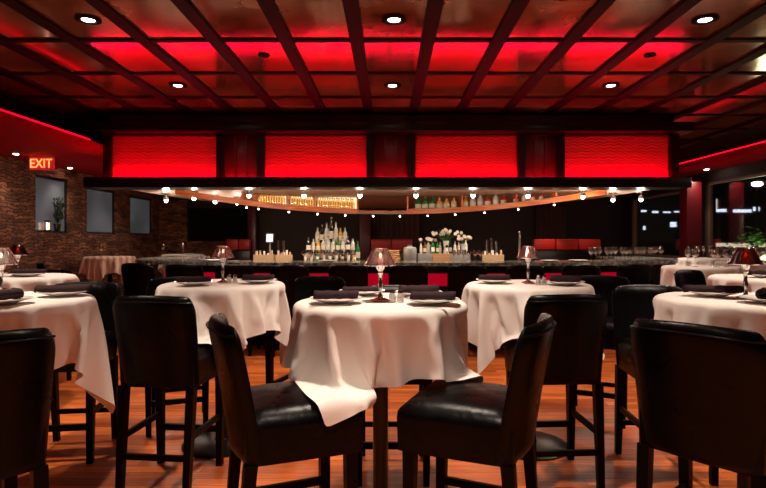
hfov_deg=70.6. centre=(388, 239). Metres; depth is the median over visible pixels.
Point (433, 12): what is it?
ceiling beam
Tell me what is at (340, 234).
liquor bottle
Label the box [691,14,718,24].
recessed light
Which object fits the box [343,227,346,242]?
liquor bottle
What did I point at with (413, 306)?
table knife
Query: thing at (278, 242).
tube
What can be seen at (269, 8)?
ceiling beam
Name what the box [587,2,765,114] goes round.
ceiling beam
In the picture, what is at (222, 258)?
table lamp
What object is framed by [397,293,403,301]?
jar
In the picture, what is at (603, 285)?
bar stool
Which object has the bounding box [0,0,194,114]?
beam
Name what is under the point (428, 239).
flower arrangement
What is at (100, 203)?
window
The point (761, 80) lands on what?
ceiling beam
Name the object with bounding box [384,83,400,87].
recessed light
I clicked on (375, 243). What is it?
cushion
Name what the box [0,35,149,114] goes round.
beam
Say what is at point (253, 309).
tablecloth
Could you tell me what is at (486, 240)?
tube
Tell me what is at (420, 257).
caddy
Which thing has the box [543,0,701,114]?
ceiling beam
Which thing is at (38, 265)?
bar stool
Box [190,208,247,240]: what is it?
television
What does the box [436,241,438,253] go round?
liquor bottle
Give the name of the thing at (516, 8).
ceiling beam
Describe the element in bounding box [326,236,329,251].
liquor bottle
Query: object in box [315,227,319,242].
liquor bottle
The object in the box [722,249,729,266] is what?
wine glass
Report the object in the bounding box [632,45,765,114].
ceiling beam
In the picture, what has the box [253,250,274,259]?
caddy
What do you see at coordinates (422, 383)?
bar stool
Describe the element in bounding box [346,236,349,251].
liquor bottle
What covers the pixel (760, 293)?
rolled napkin
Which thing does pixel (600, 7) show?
ceiling beam
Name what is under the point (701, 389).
bar stool
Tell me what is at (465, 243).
liquor bottle
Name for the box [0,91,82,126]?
trim
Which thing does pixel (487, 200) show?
liquor bottle
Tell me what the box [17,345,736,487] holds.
floor
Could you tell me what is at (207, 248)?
wall
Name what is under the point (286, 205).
shelf
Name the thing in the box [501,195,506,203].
liquor bottle
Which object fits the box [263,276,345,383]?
bar stool
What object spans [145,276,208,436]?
bar stool
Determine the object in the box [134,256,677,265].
countertop
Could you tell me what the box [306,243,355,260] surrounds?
stand
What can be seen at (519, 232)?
column
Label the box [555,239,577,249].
cushion
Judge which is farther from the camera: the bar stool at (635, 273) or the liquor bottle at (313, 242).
the liquor bottle at (313, 242)
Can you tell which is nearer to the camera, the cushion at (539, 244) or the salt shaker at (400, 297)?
the salt shaker at (400, 297)
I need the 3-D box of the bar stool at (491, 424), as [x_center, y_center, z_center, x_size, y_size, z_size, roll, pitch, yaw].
[0.362,0.817,2.110,0.553,1.065,0.460,0,0,24]
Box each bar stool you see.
[0,327,55,487]
[35,263,46,269]
[47,270,72,380]
[48,281,121,463]
[112,295,224,487]
[121,263,154,295]
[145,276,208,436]
[165,264,203,276]
[206,312,363,487]
[215,265,260,355]
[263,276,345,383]
[270,265,309,356]
[328,265,367,286]
[358,285,432,486]
[388,265,427,284]
[397,313,556,487]
[445,265,486,349]
[500,265,544,349]
[504,294,608,487]
[561,265,600,275]
[566,275,629,428]
[611,284,718,485]
[616,264,654,284]
[629,318,765,487]
[673,269,706,289]
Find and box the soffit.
[0,116,102,176]
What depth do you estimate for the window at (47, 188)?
8.86 m
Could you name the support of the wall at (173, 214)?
attached to the wall at (598, 218)
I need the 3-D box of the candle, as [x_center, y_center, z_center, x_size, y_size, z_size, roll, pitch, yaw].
[-0.040,0.099,2.530,0.028,0.030,0.027,0,0,0]
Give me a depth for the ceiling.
5.16 m
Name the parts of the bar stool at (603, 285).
leg, backrest, seat, leg, leg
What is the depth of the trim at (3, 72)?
6.34 m
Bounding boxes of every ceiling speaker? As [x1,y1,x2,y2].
[258,53,269,57]
[644,53,655,57]
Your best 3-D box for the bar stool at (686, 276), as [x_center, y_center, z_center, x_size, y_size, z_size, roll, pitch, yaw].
[2.968,0.817,5.001,0.460,1.065,0.553,0,0,-30]
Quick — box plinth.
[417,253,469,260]
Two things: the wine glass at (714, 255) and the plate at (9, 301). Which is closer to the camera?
the plate at (9, 301)
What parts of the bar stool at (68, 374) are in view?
backrest, leg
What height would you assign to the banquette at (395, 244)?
1.370 m
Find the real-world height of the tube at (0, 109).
0.035 m
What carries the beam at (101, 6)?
attached to the ceiling
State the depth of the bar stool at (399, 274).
6.18 m
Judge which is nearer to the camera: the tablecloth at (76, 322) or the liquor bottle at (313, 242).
the tablecloth at (76, 322)
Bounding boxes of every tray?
[253,255,274,259]
[275,255,291,260]
[482,255,503,260]
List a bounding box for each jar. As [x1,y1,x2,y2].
[389,293,395,301]
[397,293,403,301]
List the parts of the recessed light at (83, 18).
bulb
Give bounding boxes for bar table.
[108,273,111,281]
[181,420,229,458]
[373,387,387,487]
[519,431,566,460]
[737,473,750,487]
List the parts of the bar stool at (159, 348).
leg, backrest, leg, seat, leg, leg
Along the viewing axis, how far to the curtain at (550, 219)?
12.85 m
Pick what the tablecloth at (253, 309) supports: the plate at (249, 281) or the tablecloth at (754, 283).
the plate at (249, 281)
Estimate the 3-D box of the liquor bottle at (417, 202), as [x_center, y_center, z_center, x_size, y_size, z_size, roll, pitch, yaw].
[0.496,-0.618,9.204,0.112,0.239,0.109,0,0,0]
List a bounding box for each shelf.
[175,190,605,213]
[306,252,355,260]
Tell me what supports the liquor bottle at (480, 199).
on the shelf at (286, 205)
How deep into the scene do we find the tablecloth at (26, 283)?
4.09 m
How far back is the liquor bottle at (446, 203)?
9.09 m
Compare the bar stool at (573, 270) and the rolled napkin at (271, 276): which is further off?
the bar stool at (573, 270)
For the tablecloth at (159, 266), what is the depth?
10.71 m
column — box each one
[248,206,257,259]
[360,208,370,260]
[518,231,520,260]
[680,182,701,257]
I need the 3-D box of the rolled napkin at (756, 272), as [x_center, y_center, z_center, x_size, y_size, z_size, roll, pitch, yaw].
[2.850,0.248,4.099,0.248,0.041,0.058,0,0,0]
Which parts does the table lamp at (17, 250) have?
stem, lamp shade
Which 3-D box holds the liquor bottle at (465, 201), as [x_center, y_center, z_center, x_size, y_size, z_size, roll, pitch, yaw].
[1.277,-0.635,9.053,0.105,0.220,0.103,0,0,16]
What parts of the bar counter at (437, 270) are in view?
red panel, red panel, red panel, red panel, panel, red panel, red panel, red panel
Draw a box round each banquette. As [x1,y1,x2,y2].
[227,239,251,259]
[371,239,411,260]
[532,239,600,260]
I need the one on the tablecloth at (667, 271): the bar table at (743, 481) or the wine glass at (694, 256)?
the wine glass at (694, 256)
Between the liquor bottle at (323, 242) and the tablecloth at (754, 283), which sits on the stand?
the liquor bottle at (323, 242)
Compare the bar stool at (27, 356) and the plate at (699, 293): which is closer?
the bar stool at (27, 356)
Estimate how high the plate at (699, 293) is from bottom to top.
0.021 m
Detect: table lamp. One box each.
[0,248,18,289]
[10,245,28,275]
[211,246,234,282]
[364,248,396,300]
[516,246,539,282]
[727,248,764,297]
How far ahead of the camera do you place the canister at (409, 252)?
8.02 m
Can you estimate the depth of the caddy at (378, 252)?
7.98 m
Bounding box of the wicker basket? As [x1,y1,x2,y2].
[384,250,399,260]
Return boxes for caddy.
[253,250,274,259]
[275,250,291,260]
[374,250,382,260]
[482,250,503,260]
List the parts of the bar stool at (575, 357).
leg, seat, backrest, leg, leg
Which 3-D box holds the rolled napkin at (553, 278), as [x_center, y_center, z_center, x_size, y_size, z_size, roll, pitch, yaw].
[1.114,0.245,3.419,0.186,0.047,0.066,0,0,32]
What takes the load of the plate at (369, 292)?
on the tablecloth at (337, 356)
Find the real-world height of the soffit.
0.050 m
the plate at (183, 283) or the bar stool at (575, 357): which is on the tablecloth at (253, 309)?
the plate at (183, 283)
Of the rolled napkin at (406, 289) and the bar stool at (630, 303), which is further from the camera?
the bar stool at (630, 303)
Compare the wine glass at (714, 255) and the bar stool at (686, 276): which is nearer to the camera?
the bar stool at (686, 276)
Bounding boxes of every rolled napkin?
[0,288,23,299]
[10,269,46,273]
[34,284,91,292]
[176,276,211,282]
[242,274,273,279]
[313,290,358,298]
[342,286,378,291]
[398,285,438,292]
[410,291,455,299]
[478,274,509,280]
[549,275,580,281]
[683,284,743,292]
[748,270,765,274]
[755,288,765,298]
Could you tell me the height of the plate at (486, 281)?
0.021 m
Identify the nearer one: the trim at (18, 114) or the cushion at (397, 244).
the trim at (18, 114)
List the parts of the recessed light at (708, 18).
bulb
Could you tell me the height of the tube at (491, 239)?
0.360 m
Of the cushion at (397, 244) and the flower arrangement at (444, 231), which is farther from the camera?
the cushion at (397, 244)
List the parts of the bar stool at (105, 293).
leg, seat, backrest, leg, leg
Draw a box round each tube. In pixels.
[0,109,89,139]
[277,241,279,254]
[282,241,284,254]
[486,240,487,254]
[490,238,492,254]
[679,141,765,163]
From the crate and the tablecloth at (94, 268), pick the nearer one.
the crate
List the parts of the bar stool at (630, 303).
leg, seat, backrest, leg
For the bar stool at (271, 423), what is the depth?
1.92 m
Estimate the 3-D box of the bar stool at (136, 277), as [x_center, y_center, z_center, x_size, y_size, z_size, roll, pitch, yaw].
[-3.115,0.817,6.952,0.460,1.065,0.553,0,0,12]
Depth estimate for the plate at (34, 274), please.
4.18 m
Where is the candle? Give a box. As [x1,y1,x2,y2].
[377,258,382,263]
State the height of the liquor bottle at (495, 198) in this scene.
0.222 m
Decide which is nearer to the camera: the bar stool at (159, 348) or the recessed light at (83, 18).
the bar stool at (159, 348)
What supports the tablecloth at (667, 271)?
on the bar table
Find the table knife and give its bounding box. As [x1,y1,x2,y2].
[413,306,455,307]
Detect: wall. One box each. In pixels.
[0,155,159,295]
[159,200,187,277]
[160,195,621,260]
[187,241,238,259]
[622,122,765,284]
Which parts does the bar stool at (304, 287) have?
leg, seat, backrest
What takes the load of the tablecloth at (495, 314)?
on the bar table at (544, 441)
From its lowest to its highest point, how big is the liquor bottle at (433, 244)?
0.216 m
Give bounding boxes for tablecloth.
[0,291,114,412]
[3,273,79,291]
[78,256,135,284]
[155,279,290,364]
[158,254,205,272]
[282,293,482,425]
[461,279,604,373]
[653,292,765,339]
[660,265,743,285]
[676,257,730,264]
[707,274,765,292]
[714,261,765,269]
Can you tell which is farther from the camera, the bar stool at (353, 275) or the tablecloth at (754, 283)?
the bar stool at (353, 275)
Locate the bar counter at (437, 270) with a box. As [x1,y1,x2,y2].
[134,256,677,345]
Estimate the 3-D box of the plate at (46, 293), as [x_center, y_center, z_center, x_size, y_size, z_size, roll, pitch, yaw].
[-1.660,0.269,2.760,0.240,0.021,0.240,0,0,0]
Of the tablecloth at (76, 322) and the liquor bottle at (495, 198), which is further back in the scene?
the liquor bottle at (495, 198)
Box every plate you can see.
[0,296,33,303]
[10,272,46,275]
[36,291,86,295]
[174,280,213,284]
[240,278,276,282]
[310,296,361,302]
[340,289,384,294]
[406,297,459,303]
[476,278,511,282]
[546,280,584,284]
[689,291,740,295]
[739,295,765,302]
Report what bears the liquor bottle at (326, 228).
on the stand
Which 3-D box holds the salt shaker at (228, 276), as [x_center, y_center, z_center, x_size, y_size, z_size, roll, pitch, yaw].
[-1.050,0.254,3.550,0.034,0.055,0.034,0,0,0]
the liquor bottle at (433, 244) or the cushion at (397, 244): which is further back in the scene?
the cushion at (397, 244)
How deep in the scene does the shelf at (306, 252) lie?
8.25 m
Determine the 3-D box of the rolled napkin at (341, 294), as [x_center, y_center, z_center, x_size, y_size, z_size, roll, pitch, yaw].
[-0.240,0.248,2.449,0.206,0.041,0.058,0,0,-4]
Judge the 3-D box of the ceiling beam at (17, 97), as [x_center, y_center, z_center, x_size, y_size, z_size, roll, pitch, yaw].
[0.300,-1.743,6.616,11.600,0.014,0.064,0,0,0]
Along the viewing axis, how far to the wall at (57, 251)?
9.23 m
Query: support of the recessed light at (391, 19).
in the ceiling
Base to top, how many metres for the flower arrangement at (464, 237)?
0.343 m
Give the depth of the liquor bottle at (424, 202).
9.15 m
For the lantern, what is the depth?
8.69 m
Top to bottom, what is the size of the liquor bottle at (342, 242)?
0.226 m
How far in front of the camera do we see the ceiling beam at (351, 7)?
4.88 m
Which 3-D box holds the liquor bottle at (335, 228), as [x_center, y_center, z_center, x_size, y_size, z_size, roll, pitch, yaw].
[-0.823,-0.121,8.390,0.065,0.328,0.067,0,0,41]
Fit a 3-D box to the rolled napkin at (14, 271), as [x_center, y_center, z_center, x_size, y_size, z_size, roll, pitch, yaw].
[-2.830,0.248,4.249,0.248,0.041,0.058,0,0,-5]
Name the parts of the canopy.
post, wave panel, post, canopy spotlight, post, canopy spotlight, wave panel, canopy spotlight, post, bar canopy, post, canopy spotlight, wave panel, canopy spotlight, post, canopy spotlight, post, canopy spotlight, canopy spotlight, wave panel, canopy spotlight, post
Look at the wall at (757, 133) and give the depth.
9.57 m
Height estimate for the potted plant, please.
0.577 m
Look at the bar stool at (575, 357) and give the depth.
2.90 m
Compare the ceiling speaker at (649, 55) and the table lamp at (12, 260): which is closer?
the table lamp at (12, 260)
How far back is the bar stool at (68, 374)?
5.20 m
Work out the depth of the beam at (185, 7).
4.88 m
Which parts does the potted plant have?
pot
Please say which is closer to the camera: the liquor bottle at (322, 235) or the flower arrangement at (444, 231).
the flower arrangement at (444, 231)
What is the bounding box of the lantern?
[44,220,50,230]
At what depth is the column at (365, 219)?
12.48 m
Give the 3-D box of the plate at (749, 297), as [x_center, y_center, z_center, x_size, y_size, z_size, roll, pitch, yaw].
[1.720,0.269,2.440,0.240,0.021,0.240,0,0,0]
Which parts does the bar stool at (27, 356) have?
leg, seat, leg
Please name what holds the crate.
on the countertop
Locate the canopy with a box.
[83,115,694,208]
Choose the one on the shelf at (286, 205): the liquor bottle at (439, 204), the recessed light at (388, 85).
the liquor bottle at (439, 204)
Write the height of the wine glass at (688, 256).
0.184 m
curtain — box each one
[373,209,419,250]
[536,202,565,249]
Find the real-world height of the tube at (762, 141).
0.022 m
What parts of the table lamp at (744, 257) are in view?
stem, lamp shade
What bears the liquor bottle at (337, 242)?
on the stand
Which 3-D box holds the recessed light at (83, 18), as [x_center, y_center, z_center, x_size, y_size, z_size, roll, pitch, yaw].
[-2.380,-1.740,4.280,0.194,0.016,0.194,0,0,0]
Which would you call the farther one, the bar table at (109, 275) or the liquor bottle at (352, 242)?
the bar table at (109, 275)
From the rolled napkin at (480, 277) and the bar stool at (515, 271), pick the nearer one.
the rolled napkin at (480, 277)
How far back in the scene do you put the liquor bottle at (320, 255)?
8.40 m
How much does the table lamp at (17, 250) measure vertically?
0.243 m
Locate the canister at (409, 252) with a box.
[403,245,416,260]
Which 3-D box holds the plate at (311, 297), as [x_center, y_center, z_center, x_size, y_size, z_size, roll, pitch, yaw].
[-0.240,0.269,2.450,0.240,0.021,0.240,0,0,0]
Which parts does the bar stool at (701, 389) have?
leg, leg, seat, leg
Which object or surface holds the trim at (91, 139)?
attached to the wall at (757, 133)
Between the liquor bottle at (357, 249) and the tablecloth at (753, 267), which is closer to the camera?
the tablecloth at (753, 267)
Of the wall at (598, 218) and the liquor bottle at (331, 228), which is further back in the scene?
the wall at (598, 218)
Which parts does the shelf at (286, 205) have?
backlit panel, backlit panel, backlit panel, rail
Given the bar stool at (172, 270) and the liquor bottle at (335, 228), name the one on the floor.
the bar stool at (172, 270)
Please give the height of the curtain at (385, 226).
1.300 m
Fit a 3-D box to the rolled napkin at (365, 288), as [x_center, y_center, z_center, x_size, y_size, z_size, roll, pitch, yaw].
[-0.140,0.254,2.799,0.206,0.029,0.046,0,0,-5]
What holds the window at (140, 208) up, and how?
in the wall at (57, 251)
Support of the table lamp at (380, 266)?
on the tablecloth at (337, 356)
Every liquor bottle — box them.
[306,237,310,251]
[311,238,314,251]
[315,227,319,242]
[316,239,319,251]
[319,244,322,259]
[320,225,324,242]
[321,238,324,251]
[325,223,328,242]
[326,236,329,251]
[329,217,333,242]
[331,238,334,251]
[334,222,337,242]
[336,237,339,251]
[338,228,342,242]
[341,237,344,251]
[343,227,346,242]
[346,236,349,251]
[350,239,353,260]
[351,238,354,251]
[355,241,359,260]
[415,197,420,208]
[422,196,427,208]
[429,196,435,207]
[431,239,434,253]
[436,197,442,207]
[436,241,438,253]
[444,198,449,207]
[451,197,456,207]
[463,196,467,206]
[464,239,467,253]
[470,198,475,205]
[477,195,482,205]
[485,195,490,204]
[493,195,498,203]
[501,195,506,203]
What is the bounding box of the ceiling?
[0,0,765,148]
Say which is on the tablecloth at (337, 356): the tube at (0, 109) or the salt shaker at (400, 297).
the salt shaker at (400, 297)
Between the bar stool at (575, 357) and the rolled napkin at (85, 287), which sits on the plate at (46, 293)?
the rolled napkin at (85, 287)
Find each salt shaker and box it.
[226,275,231,282]
[232,275,237,282]
[389,289,395,301]
[397,289,403,301]
[536,275,540,283]
[541,275,546,283]
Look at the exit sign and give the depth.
7.78 m
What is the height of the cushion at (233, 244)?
0.245 m
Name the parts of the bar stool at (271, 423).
leg, backrest, leg, seat, leg, leg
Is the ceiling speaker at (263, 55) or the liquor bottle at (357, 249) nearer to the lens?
the ceiling speaker at (263, 55)
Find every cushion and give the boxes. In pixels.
[227,239,238,249]
[239,239,250,249]
[371,239,391,249]
[392,239,411,249]
[533,239,554,249]
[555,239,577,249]
[578,239,600,249]
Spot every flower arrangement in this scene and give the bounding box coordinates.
[419,237,436,253]
[431,228,458,253]
[457,231,471,253]
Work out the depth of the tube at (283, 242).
8.24 m
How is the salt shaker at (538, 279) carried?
on the tablecloth at (495, 314)
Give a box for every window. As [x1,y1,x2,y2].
[36,174,66,232]
[87,188,113,233]
[130,196,150,234]
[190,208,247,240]
[632,191,679,257]
[706,172,765,260]
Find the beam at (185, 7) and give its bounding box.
[170,0,283,114]
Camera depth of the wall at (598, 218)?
13.00 m
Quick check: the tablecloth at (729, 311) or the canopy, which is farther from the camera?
the canopy
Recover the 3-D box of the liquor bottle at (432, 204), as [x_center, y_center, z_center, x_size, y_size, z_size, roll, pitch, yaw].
[0.735,-0.624,9.173,0.109,0.239,0.112,0,0,-25]
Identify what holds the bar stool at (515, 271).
on the floor
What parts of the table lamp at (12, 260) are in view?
stem, lamp shade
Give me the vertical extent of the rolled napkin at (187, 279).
0.041 m
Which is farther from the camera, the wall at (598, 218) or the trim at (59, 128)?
the wall at (598, 218)
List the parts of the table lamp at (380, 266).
stem, lamp shade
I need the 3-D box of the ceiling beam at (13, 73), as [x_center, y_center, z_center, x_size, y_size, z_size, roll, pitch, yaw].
[0.300,-1.743,5.673,11.600,0.014,0.064,0,0,0]
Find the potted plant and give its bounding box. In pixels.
[53,197,65,230]
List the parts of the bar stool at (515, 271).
backrest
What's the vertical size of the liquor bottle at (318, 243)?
0.200 m
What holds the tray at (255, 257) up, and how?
on the caddy at (255, 257)
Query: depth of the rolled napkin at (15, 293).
2.41 m
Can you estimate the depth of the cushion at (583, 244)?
12.22 m
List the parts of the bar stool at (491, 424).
leg, leg, seat, leg, backrest, leg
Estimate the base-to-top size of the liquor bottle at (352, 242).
0.213 m
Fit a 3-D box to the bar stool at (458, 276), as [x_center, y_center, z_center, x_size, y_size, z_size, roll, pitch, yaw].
[0.904,0.817,6.417,0.460,1.065,0.553,0,0,0]
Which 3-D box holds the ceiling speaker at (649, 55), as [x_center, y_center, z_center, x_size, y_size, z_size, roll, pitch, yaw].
[2.467,-1.743,5.113,0.110,0.012,0.110,0,0,0]
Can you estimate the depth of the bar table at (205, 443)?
3.48 m
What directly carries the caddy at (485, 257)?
on the countertop
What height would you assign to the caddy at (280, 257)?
0.179 m
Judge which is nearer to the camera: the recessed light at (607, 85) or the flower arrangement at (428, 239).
the recessed light at (607, 85)
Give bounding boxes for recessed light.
[74,14,101,24]
[169,83,186,87]
[382,14,405,24]
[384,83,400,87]
[602,83,619,87]
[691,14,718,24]
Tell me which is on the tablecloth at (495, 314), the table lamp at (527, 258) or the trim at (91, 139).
the table lamp at (527, 258)
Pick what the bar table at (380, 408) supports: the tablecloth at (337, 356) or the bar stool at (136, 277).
the tablecloth at (337, 356)
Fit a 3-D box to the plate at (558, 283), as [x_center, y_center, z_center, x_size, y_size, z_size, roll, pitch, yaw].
[1.115,0.269,3.420,0.240,0.021,0.240,0,0,0]
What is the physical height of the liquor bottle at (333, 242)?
0.213 m
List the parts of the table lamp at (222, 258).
lamp shade, stem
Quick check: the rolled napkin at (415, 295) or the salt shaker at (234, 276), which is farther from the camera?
the salt shaker at (234, 276)
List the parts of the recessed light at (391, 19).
bulb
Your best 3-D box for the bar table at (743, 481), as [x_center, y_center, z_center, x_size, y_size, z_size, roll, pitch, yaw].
[1.740,0.825,2.640,0.788,1.050,0.788,0,0,0]
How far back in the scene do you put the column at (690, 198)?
9.38 m
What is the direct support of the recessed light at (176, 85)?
in the ceiling
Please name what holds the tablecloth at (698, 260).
on the bar table
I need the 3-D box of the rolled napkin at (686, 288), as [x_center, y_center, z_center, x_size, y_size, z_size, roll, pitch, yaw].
[1.640,0.248,2.739,0.268,0.041,0.064,0,0,14]
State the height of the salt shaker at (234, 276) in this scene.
0.055 m
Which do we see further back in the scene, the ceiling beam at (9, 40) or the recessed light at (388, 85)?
the recessed light at (388, 85)
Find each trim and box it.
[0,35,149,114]
[0,68,108,120]
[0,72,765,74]
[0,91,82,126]
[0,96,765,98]
[0,111,102,148]
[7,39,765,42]
[18,114,765,115]
[59,128,746,129]
[91,139,710,140]
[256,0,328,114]
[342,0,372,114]
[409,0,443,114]
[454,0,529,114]
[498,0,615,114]
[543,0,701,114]
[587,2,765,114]
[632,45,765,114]
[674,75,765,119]
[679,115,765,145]
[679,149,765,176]
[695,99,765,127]
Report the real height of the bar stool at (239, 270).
1.065 m
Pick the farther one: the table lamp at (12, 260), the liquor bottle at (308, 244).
the liquor bottle at (308, 244)
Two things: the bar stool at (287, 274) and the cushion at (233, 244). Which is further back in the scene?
the cushion at (233, 244)
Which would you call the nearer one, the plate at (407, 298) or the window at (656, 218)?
the plate at (407, 298)
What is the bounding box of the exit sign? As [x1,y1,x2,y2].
[29,157,54,169]
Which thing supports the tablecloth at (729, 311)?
on the bar table at (743, 481)
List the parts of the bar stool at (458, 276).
backrest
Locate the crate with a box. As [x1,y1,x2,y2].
[432,254,449,260]
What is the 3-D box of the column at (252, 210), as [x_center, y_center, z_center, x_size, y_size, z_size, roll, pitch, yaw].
[-3.167,0.200,12.600,0.216,2.300,0.280,0,0,0]
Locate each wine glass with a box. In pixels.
[604,247,609,261]
[684,249,690,265]
[691,249,698,266]
[713,249,720,266]
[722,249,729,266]
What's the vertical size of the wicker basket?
0.180 m
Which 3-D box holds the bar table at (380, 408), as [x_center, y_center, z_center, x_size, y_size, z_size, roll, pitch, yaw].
[-0.040,0.825,2.550,0.788,1.050,0.788,0,0,0]
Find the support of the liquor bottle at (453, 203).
on the shelf at (286, 205)
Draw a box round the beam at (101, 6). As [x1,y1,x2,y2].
[84,0,238,114]
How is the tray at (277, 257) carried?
on the caddy at (280, 257)
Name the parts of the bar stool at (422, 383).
leg, leg, backrest, seat, leg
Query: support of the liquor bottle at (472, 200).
on the shelf at (286, 205)
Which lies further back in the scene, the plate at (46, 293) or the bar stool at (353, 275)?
the bar stool at (353, 275)
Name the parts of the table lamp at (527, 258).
stem, lamp shade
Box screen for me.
[265,233,273,254]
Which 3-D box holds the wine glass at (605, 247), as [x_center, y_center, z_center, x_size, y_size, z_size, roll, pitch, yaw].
[2.819,0.186,6.986,0.074,0.184,0.073,0,0,0]
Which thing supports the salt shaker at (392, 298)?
on the tablecloth at (337, 356)
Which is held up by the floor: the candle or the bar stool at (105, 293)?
the bar stool at (105, 293)
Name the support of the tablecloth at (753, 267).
on the bar table
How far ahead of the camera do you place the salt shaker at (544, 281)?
3.50 m
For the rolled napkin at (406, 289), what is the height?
0.041 m
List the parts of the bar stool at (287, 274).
backrest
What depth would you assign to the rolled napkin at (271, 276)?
3.56 m
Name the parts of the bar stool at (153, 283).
leg, leg, backrest, leg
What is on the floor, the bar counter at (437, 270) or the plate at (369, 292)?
the bar counter at (437, 270)
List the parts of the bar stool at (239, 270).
backrest, leg, leg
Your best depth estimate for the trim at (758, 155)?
8.53 m
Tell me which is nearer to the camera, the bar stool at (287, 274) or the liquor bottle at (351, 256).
the bar stool at (287, 274)
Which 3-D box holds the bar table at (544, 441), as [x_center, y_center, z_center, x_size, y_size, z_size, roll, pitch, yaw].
[0.915,0.825,3.560,0.788,1.050,0.788,0,0,0]
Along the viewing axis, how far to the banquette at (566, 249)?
12.22 m
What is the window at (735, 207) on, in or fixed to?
in the wall at (757, 133)

